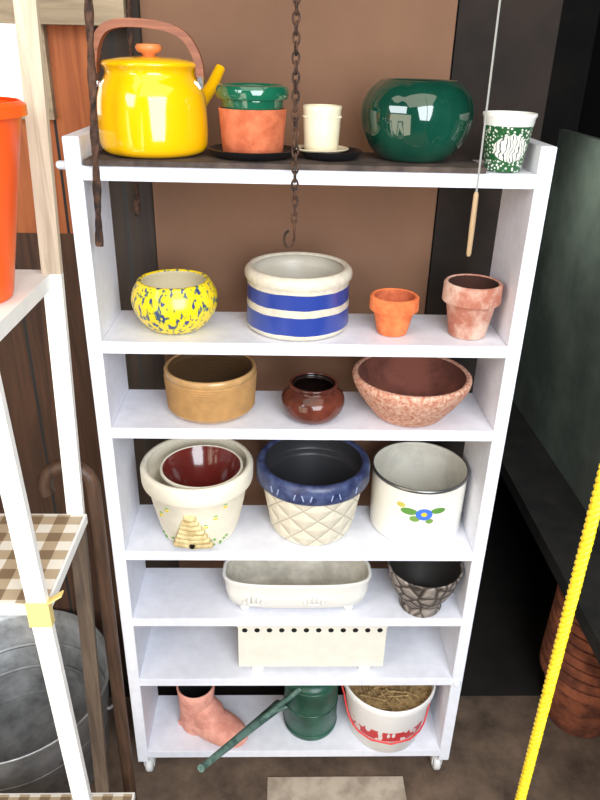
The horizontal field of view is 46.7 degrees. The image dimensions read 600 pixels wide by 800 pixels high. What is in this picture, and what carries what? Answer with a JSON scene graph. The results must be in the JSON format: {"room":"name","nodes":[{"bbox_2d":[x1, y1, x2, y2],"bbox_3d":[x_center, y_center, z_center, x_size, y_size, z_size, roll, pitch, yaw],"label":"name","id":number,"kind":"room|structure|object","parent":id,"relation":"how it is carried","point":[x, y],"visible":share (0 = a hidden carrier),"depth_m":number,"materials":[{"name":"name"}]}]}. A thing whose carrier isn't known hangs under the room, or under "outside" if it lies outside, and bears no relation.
{"room":"garden shed","nodes":[
{"label":"garden shed","id":0,"kind":"room"},
{"bbox_2d":[0,0,458,679],"bbox_3d":[-0.342,-0.308,1.460,1.605,2.450,0.050,1,27,-2],"label":"wall","id":1,"kind":"structure","parent":0,"point":[25,361],"depth_m":1.51,"materials":[{"name":"red wood"}]},
{"bbox_2d":[0,24,56,119],"bbox_3d":[-0.602,-0.609,1.264,0.290,0.178,0.020,1,27,-2],"label":"window","id":2,"kind":"structure","parent":1,"relation":"in","point":[10,75],"depth_m":1.27,"materials":[{"name":"white glass"}]},
{"bbox_2d":[0,0,125,25],"bbox_3d":[-0.717,-0.716,1.185,0.831,0.120,0.060,1,27,-2],"label":"beam","id":3,"kind":"structure","parent":1,"relation":"attached to","point":[52,12],"depth_m":1.19,"materials":[{"name":"beige wood"}]},
{"bbox_2d":[90,473,599,799],"bbox_3d":[-0.056,1.137,1.379,2.200,0.050,4.000,1,27,-2],"label":"floor","id":4,"kind":"structure","parent":0,"point":[503,682],"depth_m":1.82,"materials":[{"name":"concrete"}]},
{"bbox_2d":[0,609,112,792],"bbox_3d":[-0.686,0.778,1.704,0.458,0.271,0.458,19,31,31],"label":"tub","id":5,"kind":"object","parent":4,"relation":"on","point":[31,758],"visible":0.57,"depth_m":1.84,"materials":[{"name":"metal"}]},
{"bbox_2d":[0,0,134,799],"bbox_3d":[-0.622,0.194,1.000,0.636,1.950,0.250,1,27,-2],"label":"rack","id":6,"kind":"object","parent":4,"relation":"on","point":[37,551],"visible":1,"depth_m":0.96,"materials":[{"name":"wood"}]},
{"bbox_2d":[0,96,27,302],"bbox_3d":[-0.403,-0.224,0.796,0.199,0.221,0.199,1,27,-2],"label":"plastic bucket","id":7,"kind":"object","parent":6,"relation":"on","point":[12,109],"visible":1,"depth_m":0.78,"materials":[{"name":"orange plastic"}]},
{"bbox_2d":[37,459,136,799],"bbox_3d":[-0.401,0.545,1.373,0.105,0.994,0.031,1,27,-2],"label":"cane","id":8,"kind":"object","parent":4,"relation":"on","point":[45,487],"visible":0.8,"depth_m":1.27,"materials":[{"name":"brown wood"}]},
{"bbox_2d":[56,126,556,771],"bbox_3d":[-0.011,0.234,1.466,0.782,1.488,0.177,1,27,-2],"label":"wooden shelving unit","id":9,"kind":"object","parent":4,"relation":"on","point":[179,625],"visible":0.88,"depth_m":1.38,"materials":[{"name":"white paint"}]},
{"bbox_2d":[94,18,224,158],"bbox_3d":[-0.206,-0.502,1.119,0.246,0.194,0.176,-12,30,-25],"label":"kettle","id":10,"kind":"object","parent":9,"relation":"on","point":[150,106],"visible":1,"depth_m":1.06,"materials":[{"name":"yellow metal"}]},
{"bbox_2d":[131,269,217,333],"bbox_3d":[-0.226,-0.176,1.254,0.154,0.090,0.154,1,27,-2],"label":"planter","id":11,"kind":"object","parent":9,"relation":"on","point":[167,301],"visible":1,"depth_m":1.20,"materials":[{"name":"ceramic"}]},
{"bbox_2d":[140,439,252,548],"bbox_3d":[-0.210,0.196,1.443,0.227,0.167,0.227,1,27,-2],"label":"planter","id":12,"kind":"object","parent":9,"relation":"on","point":[202,518],"visible":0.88,"depth_m":1.37,"materials":[{"name":"ceramic"}]},
{"bbox_2d":[160,445,242,488],"bbox_3d":[-0.200,0.177,1.424,0.166,0.103,0.166,1,27,-2],"label":"flower pot","id":13,"kind":"object","parent":12,"relation":"in","point":[195,466],"visible":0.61,"depth_m":1.47,"materials":[{"name":"red glazed ceramic"},{"name":"cream glaze"}]},
{"bbox_2d":[164,354,256,423],"bbox_3d":[-0.172,-0.027,1.340,0.177,0.090,0.177,1,27,-2],"label":"planter","id":14,"kind":"object","parent":9,"relation":"on","point":[200,389],"visible":0.99,"depth_m":1.29,"materials":[{"name":"ceramic"}]},
{"bbox_2d":[176,686,247,747],"bbox_3d":[-0.213,0.761,1.699,0.191,0.137,0.094,15,30,25],"label":"planter","id":15,"kind":"object","parent":9,"relation":"on","point":[202,714],"visible":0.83,"depth_m":1.68,"materials":[{"name":"pink ceramic"}]},
{"bbox_2d":[209,144,296,160],"bbox_3d":[-0.077,-0.406,1.135,0.144,0.013,0.144,1,27,-2],"label":"saucer","id":16,"kind":"object","parent":9,"relation":"on","point":[217,150],"visible":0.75,"depth_m":1.08,"materials":[{"name":"black plastic"}]},
{"bbox_2d":[216,83,288,152],"bbox_3d":[-0.076,-0.450,1.113,0.115,0.102,0.115,1,27,-2],"label":"terracotta pot","id":17,"kind":"object","parent":16,"relation":"on","point":[252,116],"visible":0.95,"depth_m":1.07,"materials":[{"name":"ceramic"}]},
{"bbox_2d":[198,685,337,771],"bbox_3d":[-0.080,0.751,1.627,0.458,0.225,0.140,-22,35,-38],"label":"watering can","id":18,"kind":"object","parent":9,"relation":"on","point":[310,711],"visible":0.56,"depth_m":1.66,"materials":[{"name":"metal"}]},
{"bbox_2d":[223,560,370,610],"bbox_3d":[-0.007,0.405,1.528,0.322,0.086,0.114,1,27,-2],"label":"planter","id":19,"kind":"object","parent":9,"relation":"on","point":[248,583],"visible":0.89,"depth_m":1.52,"materials":[{"name":"white ceramic"}]},
{"bbox_2d":[244,252,352,340],"bbox_3d":[-0.004,-0.193,1.273,0.195,0.113,0.195,1,27,-2],"label":"stoneware crock","id":20,"kind":"object","parent":9,"relation":"on","point":[292,296],"visible":1,"depth_m":1.21,"materials":[{"name":"ceramic"}]},
{"bbox_2d":[237,626,387,668],"bbox_3d":[0.025,0.537,1.612,0.334,0.138,0.109,1,27,-2],"label":"window box","id":21,"kind":"object","parent":9,"relation":"on","point":[259,647],"visible":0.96,"depth_m":1.56,"materials":[{"name":"beige"}]},
{"bbox_2d":[256,440,369,545],"bbox_3d":[0.026,0.192,1.464,0.236,0.166,0.237,1,27,-2],"label":"planter","id":22,"kind":"object","parent":9,"relation":"on","point":[312,488],"visible":0.92,"depth_m":1.42,"materials":[{"name":"ceramic"}]},
{"bbox_2d":[281,372,344,424],"bbox_3d":[0.025,-0.003,1.323,0.121,0.071,0.121,1,27,-2],"label":"pot","id":23,"kind":"object","parent":9,"relation":"on","point":[312,398],"visible":1,"depth_m":1.29,"materials":[{"name":"ceramic"}]},
{"bbox_2d":[301,147,361,160],"bbox_3d":[0.051,-0.404,1.139,0.102,0.013,0.102,1,27,-2],"label":"saucer","id":24,"kind":"object","parent":9,"relation":"on","point":[352,153],"visible":0.76,"depth_m":1.10,"materials":[{"name":"black plastic"}]},
{"bbox_2d":[296,104,348,152],"bbox_3d":[0.035,-0.437,1.123,0.092,0.072,0.092,1,27,-2],"label":"planter","id":25,"kind":"object","parent":24,"relation":"on","point":[321,122],"visible":0.94,"depth_m":1.10,"materials":[{"name":"beige ceramic"}]},
{"bbox_2d":[341,685,435,752],"bbox_3d":[0.214,0.740,1.722,0.239,0.174,0.226,1,27,-2],"label":"flower pot","id":26,"kind":"object","parent":9,"relation":"on","point":[384,718],"visible":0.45,"depth_m":1.65,"materials":[{"name":"ceramic"}]},
{"bbox_2d":[369,288,419,336],"bbox_3d":[0.169,-0.156,1.256,0.089,0.070,0.089,1,27,-2],"label":"terracotta flower pot","id":27,"kind":"object","parent":9,"relation":"on","point":[393,309],"visible":1,"depth_m":1.23,"materials":[{"name":"ceramic"}]},
{"bbox_2d":[352,357,471,426],"bbox_3d":[0.212,-0.015,1.338,0.226,0.086,0.226,1,27,-2],"label":"bowl planter","id":28,"kind":"object","parent":9,"relation":"on","point":[401,391],"visible":0.92,"depth_m":1.36,"materials":[{"name":"pink ceramic"}]},
{"bbox_2d":[360,78,473,162],"bbox_3d":[0.189,-0.456,1.131,0.183,0.119,0.183,1,27,-2],"label":"planter","id":29,"kind":"object","parent":9,"relation":"on","point":[413,120],"visible":1,"depth_m":1.07,"materials":[{"name":"ceramic"}]},
{"bbox_2d":[370,441,468,546],"bbox_3d":[0.251,0.199,1.488,0.202,0.142,0.202,1,27,-2],"label":"flower pot","id":30,"kind":"object","parent":9,"relation":"on","point":[418,488],"visible":1,"depth_m":1.44,"materials":[{"name":"white ceramic"}]},
{"bbox_2d":[387,561,462,617],"bbox_3d":[0.268,0.401,1.519,0.161,0.113,0.161,1,27,-2],"label":"planter","id":31,"kind":"object","parent":9,"relation":"on","point":[421,587],"visible":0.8,"depth_m":1.51,"materials":[{"name":"grey ceramic"}]},
{"bbox_2d":[442,274,502,339],"bbox_3d":[0.306,-0.166,1.251,0.104,0.099,0.104,1,27,-2],"label":"terracotta flower pot","id":32,"kind":"object","parent":9,"relation":"on","point":[471,300],"visible":1,"depth_m":1.22,"materials":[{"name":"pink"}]},
{"bbox_2d":[483,110,537,171],"bbox_3d":[0.328,-0.411,1.105,0.084,0.086,0.084,1,27,-2],"label":"flower pot","id":33,"kind":"object","parent":9,"relation":"on","point":[507,136],"visible":0.92,"depth_m":1.08,"materials":[{"name":"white ceramic"}]},
{"bbox_2d":[267,776,406,799],"bbox_3d":[0.095,1.075,1.450,0.336,0.004,0.616,1,27,-2],"label":"slab","id":34,"kind":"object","parent":4,"relation":"on","point":[365,787],"depth_m":1.70,"materials":[{"name":"beige stone"}]},
{"bbox_2d":[500,400,599,663],"bbox_3d":[0.822,0.464,2.155,0.407,0.500,2.048,1,27,-2],"label":"wooden bench","id":35,"kind":"object","parent":4,"relation":"on","point":[554,515],"visible":0.25,"depth_m":1.91,"materials":[{"name":"brown wood"}]},
{"bbox_2d":[539,584,599,737],"bbox_3d":[0.763,0.676,1.819,0.250,0.417,0.250,1,27,-2],"label":"terracotta pots","id":36,"kind":"object","parent":4,"relation":"on","point":[575,705],"visible":0.54,"depth_m":1.75,"materials":[{"name":"brown ceramic"}]},
{"bbox_2d":[140,0,562,568],"bbox_3d":[0.081,-0.232,1.474,0.752,2.280,0.012,1,27,-2],"label":"wall","id":37,"kind":"structure","parent":0,"point":[384,233],"depth_m":1.34,"materials":[{"name":"brown paint"}]},
{"bbox_2d":[513,129,599,530],"bbox_3d":[0.807,-0.120,1.734,0.020,0.919,1.320,1,27,-2],"label":"panel","id":38,"kind":"object","parent":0,"point":[557,389],"visible":0.83,"depth_m":2.04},
{"bbox_2d":[540,0,599,146],"bbox_3d":[0.728,-0.878,2.656,0.695,2.450,0.050,1,27,-2],"label":"wall","id":39,"kind":"structure","parent":0,"point":[579,18],"depth_m":2.48,"materials":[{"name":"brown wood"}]},
{"bbox_2d":[577,14,599,137],"bbox_3d":[1.096,0.019,0.878,0.050,2.450,4.050,1,27,-2],"label":"wall","id":40,"kind":"structure","parent":0,"point":[589,122],"depth_m":2.45,"materials":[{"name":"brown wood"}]},
{"bbox_3d":[0.000,-1.111,0.285,2.300,0.050,4.050,1,27,-2],"label":"ceiling","id":41,"kind":"structure","parent":0,"visible":0},
{"bbox_2d":[84,0,103,246],"bbox_3d":[-0.273,-0.746,0.857,0.081,1.122,0.013,1,27,-2],"label":"rod","id":42,"kind":"object","parent":41,"relation":"hanging from","point":[88,4],"visible":1,"depth_m":1.02,"materials":[{"name":"brown metal"}]},
{"bbox_2d":[126,0,139,216],"bbox_3d":[-0.284,-0.867,1.112,0.056,1.133,0.012,1,27,-2],"label":"rod","id":43,"kind":"object","parent":41,"relation":"hanging from","point":[128,2],"visible":0.44,"depth_m":1.23,"materials":[{"name":"brown metal"}]},
{"bbox_2d":[283,0,300,247],"bbox_3d":[-0.003,-0.746,0.853,0.024,1.127,0.013,1,27,-2],"label":"chain","id":44,"kind":"object","parent":41,"relation":"hanging from","point":[296,12],"visible":1,"depth_m":1.02,"materials":[{"name":"metal"}]},
{"bbox_2d":[466,0,500,255],"bbox_3d":[0.278,-0.733,0.861,0.017,1.124,0.009,1,27,-2],"label":"pull cord","id":45,"kind":"object","parent":41,"relation":"hanging from","point":[476,194],"visible":1,"depth_m":1.05,"materials":[{"name":"grey plastic"}]},
{"bbox_2d":[515,463,599,799],"bbox_3d":[0.324,0.062,0.731,0.015,2.433,0.015,24,34,37],"label":"rope","id":46,"kind":"object","parent":41,"relation":"hanging from","point":[590,526],"visible":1,"depth_m":0.84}
]}

